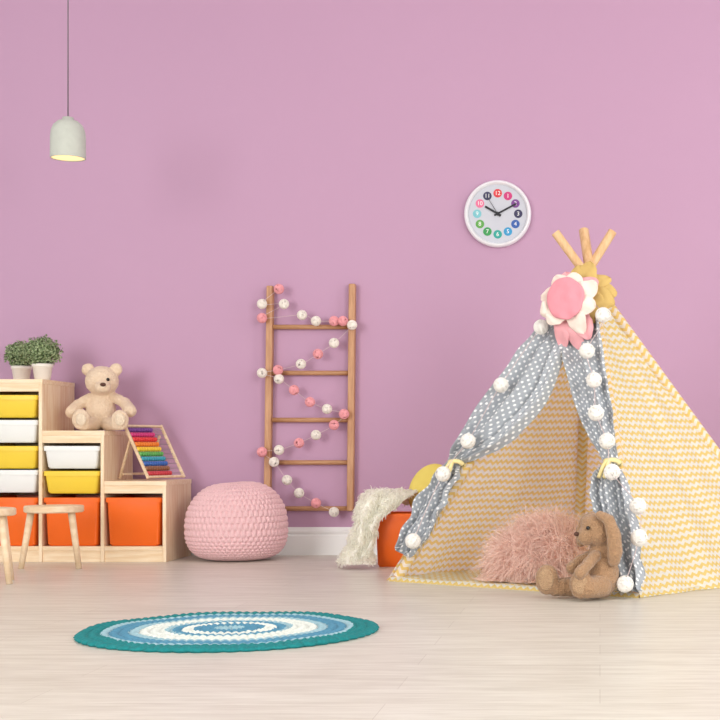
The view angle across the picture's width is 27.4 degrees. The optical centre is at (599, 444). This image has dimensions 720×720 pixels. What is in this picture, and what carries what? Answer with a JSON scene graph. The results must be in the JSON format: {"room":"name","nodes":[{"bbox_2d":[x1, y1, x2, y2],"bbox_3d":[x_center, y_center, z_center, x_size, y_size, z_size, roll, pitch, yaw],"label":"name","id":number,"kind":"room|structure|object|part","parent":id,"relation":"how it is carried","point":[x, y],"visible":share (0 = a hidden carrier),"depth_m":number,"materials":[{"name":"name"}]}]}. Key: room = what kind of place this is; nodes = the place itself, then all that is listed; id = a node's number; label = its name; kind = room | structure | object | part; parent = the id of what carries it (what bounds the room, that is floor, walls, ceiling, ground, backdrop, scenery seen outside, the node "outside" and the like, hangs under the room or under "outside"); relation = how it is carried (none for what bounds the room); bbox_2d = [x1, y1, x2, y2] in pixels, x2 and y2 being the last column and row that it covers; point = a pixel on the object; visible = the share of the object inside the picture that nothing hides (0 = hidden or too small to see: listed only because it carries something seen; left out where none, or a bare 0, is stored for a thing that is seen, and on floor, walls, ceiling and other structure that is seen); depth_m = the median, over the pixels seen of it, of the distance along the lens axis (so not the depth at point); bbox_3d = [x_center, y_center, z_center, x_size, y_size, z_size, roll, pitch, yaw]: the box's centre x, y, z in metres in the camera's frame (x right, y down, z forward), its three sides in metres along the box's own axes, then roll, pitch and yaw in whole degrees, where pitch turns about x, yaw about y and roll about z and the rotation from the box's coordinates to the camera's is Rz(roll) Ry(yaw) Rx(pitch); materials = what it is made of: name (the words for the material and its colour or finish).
{"room":"children's room","nodes":[
{"label":"children's room","id":0,"kind":"room"},
{"bbox_2d":[0,0,719,526],"bbox_3d":[-0.600,-1.070,7.650,8.000,3.300,0.100,0,0,0],"label":"wall","id":1,"kind":"structure","parent":0,"point":[236,149],"depth_m":7.60,"materials":[{"name":"paint"}]},
{"bbox_2d":[191,527,376,554],"bbox_3d":[-0.600,0.506,7.591,8.000,0.147,0.018,0,0,0],"label":"baseboard","id":2,"kind":"structure","parent":1,"relation":"attached to","point":[300,540],"depth_m":7.58,"materials":[{"name":"white paint"}]},
{"bbox_2d":[264,284,355,510],"bbox_3d":[-1.524,-0.247,7.570,0.481,1.199,0.045,0,0,0],"label":"ladder","id":3,"kind":"object","parent":1,"relation":"attached to","point":[350,462],"visible":0.73,"depth_m":7.55,"materials":[{"name":"brown wood"}]},
{"bbox_3d":[-1.740,-0.242,7.570,0.050,1.188,0.045,0,0,0],"label":"rail","id":4,"kind":"part","parent":3,"relation":"part of","materials":[{"name":"brown wood"}]},
{"bbox_2d":[257,284,356,516],"bbox_3d":[-1.530,-0.232,7.518,0.524,1.218,0.054,0,0,0],"label":"garland","id":5,"kind":"object","parent":3,"relation":"hanging from","point":[261,303],"visible":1,"depth_m":7.50,"materials":[{"name":"fabric"}]},
{"bbox_3d":[-1.306,-0.250,7.570,0.044,1.194,0.045,0,0,0],"label":"rail","id":6,"kind":"part","parent":3,"relation":"part of","materials":[{"name":"brown wood"}]},
{"bbox_2d":[464,180,530,247],"bbox_3d":[-0.538,-1.216,7.577,0.352,0.352,0.046,0,0,0],"label":"wall clock","id":7,"kind":"object","parent":1,"relation":"attached to","point":[497,213],"visible":1,"depth_m":7.58,"materials":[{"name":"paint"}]},
{"bbox_2d":[0,555,719,719],"bbox_3d":[-0.600,0.630,3.100,8.000,0.100,9.200,0,0,0],"label":"floor","id":8,"kind":"structure","parent":0,"point":[437,652],"depth_m":3.97,"materials":[{"name":"laminate"}]},
{"bbox_2d":[0,507,15,583],"bbox_3d":[-2.597,0.423,6.057,0.298,0.317,0.277,0,0,0],"label":"stool","id":9,"kind":"object","parent":8,"relation":"on","point":[4,511],"visible":1,"depth_m":6.00,"materials":[{"name":"brown wood"}]},
{"bbox_3d":[-2.597,0.281,6.052,0.268,0.032,0.268,0,0,0],"label":"seat","id":10,"kind":"part","parent":9,"relation":"part of","materials":[{"name":"brown wood"}]},
{"bbox_3d":[-2.537,0.439,6.160,0.033,0.287,0.073,0,0,33],"label":"leg","id":11,"kind":"part","parent":9,"relation":"part of","materials":[{"name":"brown wood"}]},
{"bbox_2d":[18,504,83,568],"bbox_3d":[-2.575,0.434,6.795,0.298,0.297,0.277,0,0,0],"label":"stool","id":12,"kind":"object","parent":8,"relation":"on","point":[71,509],"visible":1,"depth_m":6.73,"materials":[{"name":"brown wood"}]},
{"bbox_3d":[-2.689,0.449,6.750,0.072,0.267,0.033,0,0,-16],"label":"leg","id":13,"kind":"part","parent":12,"relation":"part of","materials":[{"name":"brown wood"}]},
{"bbox_3d":[-2.575,0.301,6.790,0.268,0.032,0.268,0,0,0],"label":"seat","id":14,"kind":"part","parent":12,"relation":"part of","materials":[{"name":"brown wood"}]},
{"bbox_3d":[-2.461,0.449,6.750,0.070,0.267,0.044,0,0,0],"label":"leg","id":15,"kind":"part","parent":12,"relation":"part of","materials":[{"name":"brown wood"}]},
{"bbox_2d":[0,379,191,561],"bbox_3d":[-2.619,0.127,7.351,0.941,0.906,0.448,0,0,0],"label":"storage unit","id":16,"kind":"object","parent":8,"relation":"on","point":[44,461],"visible":0.95,"depth_m":7.14,"materials":[{"name":"brown wood"}]},
{"bbox_3d":[-3.080,0.128,7.355,0.018,0.904,0.440,0,0,0],"label":"panel","id":17,"kind":"part","parent":16,"relation":"part of","materials":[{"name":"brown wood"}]},
{"bbox_2d":[4,340,31,378],"bbox_3d":[-2.995,-0.436,7.461,0.188,0.218,0.176,0,0,0],"label":"potted plant","id":18,"kind":"object","parent":16,"relation":"on","point":[21,369],"visible":0.62,"depth_m":7.42,"materials":[{"name":"green plant"}]},
{"bbox_3d":[-2.997,-0.368,7.460,0.102,0.082,0.102,0,0,0],"label":"pot","id":19,"kind":"part","parent":18,"relation":"part of","materials":[{"name":"beige ceramic"}]},
{"bbox_3d":[-2.926,-0.284,7.146,0.289,0.038,0.018,0,0,0],"label":"rail","id":20,"kind":"part","parent":16,"relation":"part of","materials":[{"name":"brown wood"}]},
{"bbox_3d":[-2.926,0.180,7.335,0.280,0.112,0.415,0,0,0],"label":"drawer","id":21,"kind":"part","parent":16,"relation":"part of","materials":[{"name":"white plastic"}]},
{"bbox_3d":[-2.926,0.061,7.335,0.280,0.112,0.415,0,0,0],"label":"drawer","id":22,"kind":"part","parent":16,"relation":"part of","materials":[{"name":"yellow plastic"}]},
{"bbox_3d":[-2.926,-0.068,7.335,0.280,0.112,0.415,0,0,0],"label":"drawer","id":23,"kind":"part","parent":16,"relation":"part of","materials":[{"name":"white plastic"}]},
{"bbox_3d":[-2.926,-0.192,7.335,0.280,0.112,0.415,0,0,0],"label":"drawer","id":24,"kind":"part","parent":16,"relation":"part of","materials":[{"name":"yellow plastic"}]},
{"bbox_3d":[-2.926,0.381,7.335,0.280,0.240,0.415,0,0,0],"label":"drawer","id":25,"kind":"part","parent":16,"relation":"part of","materials":[{"name":"orange plastic"}]},
{"bbox_2d":[0,545,38,550],"bbox_3d":[-2.926,0.513,7.356,0.289,0.023,0.439,0,0,0],"label":"shelf","id":26,"kind":"object","parent":16,"relation":"attached to","point":[13,547],"depth_m":7.14,"materials":[{"name":"brown wood"}]},
{"bbox_3d":[-2.926,0.102,7.571,0.289,0.795,0.008,0,0,0],"label":"panel","id":27,"kind":"part","parent":16,"relation":"part of","materials":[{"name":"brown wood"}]},
{"bbox_2d":[0,379,74,386],"bbox_3d":[-2.917,-0.315,7.354,0.309,0.024,0.441,0,0,0],"label":"shelf","id":28,"kind":"object","parent":16,"relation":"attached to","point":[3,382],"depth_m":7.14,"materials":[{"name":"brown wood"}]},
{"bbox_2d":[22,334,63,379],"bbox_3d":[-2.811,-0.443,7.259,0.195,0.232,0.194,0,0,-17],"label":"potted plant","id":29,"kind":"object","parent":16,"relation":"on","point":[43,351],"visible":1,"depth_m":7.22,"materials":[{"name":"green plant"}]},
{"bbox_3d":[-2.811,-0.368,7.260,0.102,0.082,0.102,0,0,0],"label":"pot","id":30,"kind":"part","parent":29,"relation":"part of","materials":[{"name":"beige ceramic"}]},
{"bbox_3d":[-2.773,0.128,7.355,0.018,0.904,0.440,0,0,0],"label":"panel","id":31,"kind":"part","parent":16,"relation":"part of","materials":[{"name":"brown wood"}]},
{"bbox_3d":[-2.619,-0.029,7.146,0.289,0.038,0.018,0,0,0],"label":"rail","id":32,"kind":"part","parent":16,"relation":"part of","materials":[{"name":"brown wood"}]},
{"bbox_2d":[42,545,100,550],"bbox_3d":[-2.619,0.513,7.356,0.289,0.023,0.439,0,0,0],"label":"shelf","id":33,"kind":"object","parent":16,"relation":"attached to","point":[44,547],"depth_m":7.14,"materials":[{"name":"brown wood"}]},
{"bbox_3d":[-2.619,0.185,7.335,0.280,0.112,0.415,0,0,0],"label":"drawer","id":34,"kind":"part","parent":16,"relation":"part of","materials":[{"name":"yellow plastic"}]},
{"bbox_3d":[-2.619,0.061,7.335,0.280,0.112,0.415,0,0,0],"label":"drawer","id":35,"kind":"part","parent":16,"relation":"part of","materials":[{"name":"white plastic"}]},
{"bbox_3d":[-2.619,0.381,7.335,0.280,0.240,0.415,0,0,0],"label":"drawer","id":36,"kind":"part","parent":16,"relation":"part of","materials":[{"name":"orange plastic"}]},
{"bbox_2d":[42,431,126,435],"bbox_3d":[-2.610,-0.060,7.354,0.309,0.024,0.441,0,0,0],"label":"shelf","id":37,"kind":"object","parent":16,"relation":"attached to","point":[44,433],"depth_m":7.13,"materials":[{"name":"brown wood"}]},
{"bbox_3d":[-2.619,0.230,7.571,0.289,0.540,0.008,0,0,0],"label":"panel","id":38,"kind":"part","parent":16,"relation":"part of","materials":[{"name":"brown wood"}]},
{"bbox_2d":[65,363,136,430],"bbox_3d":[-2.521,-0.245,7.301,0.361,0.344,0.302,0,0,0],"label":"teddy bear","id":39,"kind":"object","parent":16,"relation":"on","point":[102,382],"visible":1,"depth_m":7.29},
{"bbox_3d":[-2.466,0.255,7.355,0.018,0.650,0.440,0,0,0],"label":"panel","id":40,"kind":"part","parent":16,"relation":"part of","materials":[{"name":"brown wood"}]},
{"bbox_3d":[-2.312,0.221,7.146,0.289,0.038,0.018,0,0,0],"label":"rail","id":41,"kind":"part","parent":16,"relation":"part of","materials":[{"name":"brown wood"}]},
{"bbox_2d":[104,545,162,550],"bbox_3d":[-2.312,0.513,7.356,0.289,0.023,0.439,0,0,0],"label":"shelf","id":42,"kind":"object","parent":16,"relation":"attached to","point":[106,547],"depth_m":7.14,"materials":[{"name":"brown wood"}]},
{"bbox_3d":[-2.312,0.381,7.335,0.280,0.240,0.415,0,0,0],"label":"drawer","id":43,"kind":"part","parent":16,"relation":"part of","materials":[{"name":"orange plastic"}]},
{"bbox_3d":[-2.312,0.355,7.571,0.289,0.290,0.008,0,0,0],"label":"panel","id":44,"kind":"part","parent":16,"relation":"part of","materials":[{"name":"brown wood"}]},
{"bbox_2d":[104,479,191,485],"bbox_3d":[-2.303,0.190,7.354,0.309,0.024,0.441,0,0,0],"label":"shelf","id":45,"kind":"object","parent":16,"relation":"attached to","point":[107,482],"depth_m":7.13,"materials":[{"name":"brown wood"}]},
{"bbox_2d":[119,425,185,478],"bbox_3d":[-2.300,0.032,7.364,0.224,0.276,0.273,0,0,25],"label":"abacus","id":46,"kind":"object","parent":16,"relation":"on","point":[155,466],"visible":0.98,"depth_m":7.31,"materials":[{"name":"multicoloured wood"}]},
{"bbox_3d":[-2.405,0.060,7.301,0.087,0.220,0.012,0,0,25],"label":"support leg","id":47,"kind":"part","parent":46,"relation":"part of","materials":[{"name":"brown wood"}]},
{"bbox_3d":[-2.159,0.380,7.355,0.018,0.400,0.440,0,0,0],"label":"panel","id":48,"kind":"part","parent":16,"relation":"part of","materials":[{"name":"brown wood"}]},
{"bbox_2d":[73,611,378,652],"bbox_3d":[-1.146,0.571,4.458,0.912,0.018,0.911,0,0,-24],"label":"rug","id":49,"kind":"object","parent":8,"relation":"on","point":[206,632],"visible":1,"depth_m":4.36,"materials":[{"name":"teal fabric"}]},
{"bbox_2d":[184,481,287,560],"bbox_3d":[-1.835,0.382,7.270,0.511,0.397,0.508,0,0,0],"label":"pouf","id":50,"kind":"object","parent":8,"relation":"on","point":[241,520],"visible":1,"depth_m":7.08,"materials":[{"name":"pink fabric"}]},
{"bbox_2d":[377,511,411,566],"bbox_3d":[-0.902,0.453,6.950,0.345,0.255,0.240,0,0,0],"label":"storage bin","id":51,"kind":"object","parent":8,"relation":"on","point":[389,528],"visible":0.27,"depth_m":6.84,"materials":[{"name":"orange plastic"}]},
{"bbox_2d":[334,486,417,568],"bbox_3d":[-1.068,0.387,6.847,0.300,0.381,0.452,0,0,31],"label":"throw blanket","id":52,"kind":"object","parent":51,"relation":"on","point":[373,505],"visible":0.98,"depth_m":6.79,"materials":[{"name":"beige fur"}]},
{"bbox_2d":[408,464,441,508],"bbox_3d":[-0.820,0.222,7.000,0.222,0.262,0.122,0,0,-11],"label":"cushion","id":53,"kind":"object","parent":51,"relation":"in","point":[421,480],"visible":0.25,"depth_m":6.96,"materials":[{"name":"yellow fabric"}]},
{"bbox_2d":[387,227,719,597],"bbox_3d":[0.017,-0.185,6.254,1.370,1.547,1.290,0,0,36],"label":"tent","id":54,"kind":"object","parent":8,"relation":"on","point":[537,438],"visible":0.71,"depth_m":6.12,"materials":[{"name":"yellow fabric"}]},
{"bbox_2d":[395,321,562,557],"bbox_3d":[-0.472,-0.122,6.126,0.798,1.197,0.199,0,0,0],"label":"curtain","id":55,"kind":"object","parent":54,"relation":"hanging from","point":[532,380],"depth_m":6.12,"materials":[{"name":"fabric"}]},
{"bbox_3d":[-0.319,-0.044,6.438,0.542,1.242,1.227,0,0,41],"label":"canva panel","id":56,"kind":"part","parent":54,"relation":"part of","materials":[{"name":"fabric"}]},
{"bbox_2d":[405,305,647,592],"bbox_3d":[-0.187,-0.058,5.901,1.156,1.224,0.568,0,0,34],"label":"garland","id":57,"kind":"object","parent":54,"relation":"hanging from","point":[639,537],"visible":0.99,"depth_m":5.83,"materials":[{"name":"white fabric"}]},
{"bbox_2d":[470,497,591,583],"bbox_3d":[-0.261,0.376,5.986,0.584,0.364,0.463,0,0,10],"label":"fluffy cushion","id":58,"kind":"object","parent":54,"relation":"on","point":[544,538],"visible":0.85,"depth_m":5.90,"materials":[{"name":"pink fur"}]},
{"bbox_2d":[540,261,616,349],"bbox_3d":[-0.091,-0.590,6.064,0.322,0.380,0.160,0,0,0],"label":"fabric flower","id":59,"kind":"object","parent":54,"relation":"hanging from","point":[571,300],"visible":1,"depth_m":6.03,"materials":[{"name":"pink fabric"}]},
{"bbox_3d":[-0.144,-0.613,6.016,0.166,0.181,0.042,0,0,18],"label":"flower","id":60,"kind":"part","parent":59,"relation":"part of","materials":[{"name":"pink fabric"}]},
{"bbox_3d":[0.418,-0.044,6.670,1.063,1.242,0.802,0,0,0],"label":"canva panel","id":61,"kind":"part","parent":54,"relation":"part of","materials":[{"name":"fabric"}]},
{"bbox_2d":[562,317,645,592],"bbox_3d":[-0.001,-0.081,5.794,0.151,1.279,0.834,0,0,-17],"label":"curtain","id":62,"kind":"object","parent":54,"relation":"hanging from","point":[621,394],"depth_m":5.90,"materials":[{"name":"fabric"}]},
{"bbox_3d":[0.313,-0.044,6.116,0.661,1.242,1.227,0,0,41],"label":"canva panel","id":63,"kind":"part","parent":54,"relation":"part of","materials":[{"name":"fabric"}]},
{"bbox_2d":[535,511,622,598],"bbox_3d":[-0.057,0.411,5.416,0.320,0.335,0.236,0,0,38],"label":"bunny","id":64,"kind":"object","parent":8,"relation":"on","point":[595,571],"visible":1,"depth_m":5.36},
{"bbox_3d":[-0.600,-2.770,3.100,8.000,0.100,9.200,0,0,0],"label":"ceiling","id":65,"kind":"structure","parent":0,"visible":0},
{"bbox_2d":[50,0,85,161],"bbox_3d":[-2.438,-2.017,6.600,0.156,1.407,0.156,0,0,0],"label":"pendant lamp","id":66,"kind":"object","parent":65,"relation":"hanging from","point":[67,135],"visible":1,"depth_m":6.55,"materials":[{"name":"ceramic"}]},
{"bbox_3d":[-2.438,-1.407,6.600,0.156,0.188,0.156,0,0,0],"label":"lamp shade","id":67,"kind":"part","parent":66,"relation":"part of","materials":[{"name":"ceramic"}]},
{"bbox_2d":[52,155,83,160],"bbox_3d":[-2.438,-1.320,6.600,0.145,0.007,0.145,0,0,0],"label":"diffuser","id":68,"kind":"object","parent":66,"relation":"attached to","point":[56,157],"depth_m":6.59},
{"bbox_3d":[-2.438,-2.110,6.600,0.006,1.221,0.006,0,0,0],"label":"cord","id":69,"kind":"part","parent":66,"relation":"part of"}
]}

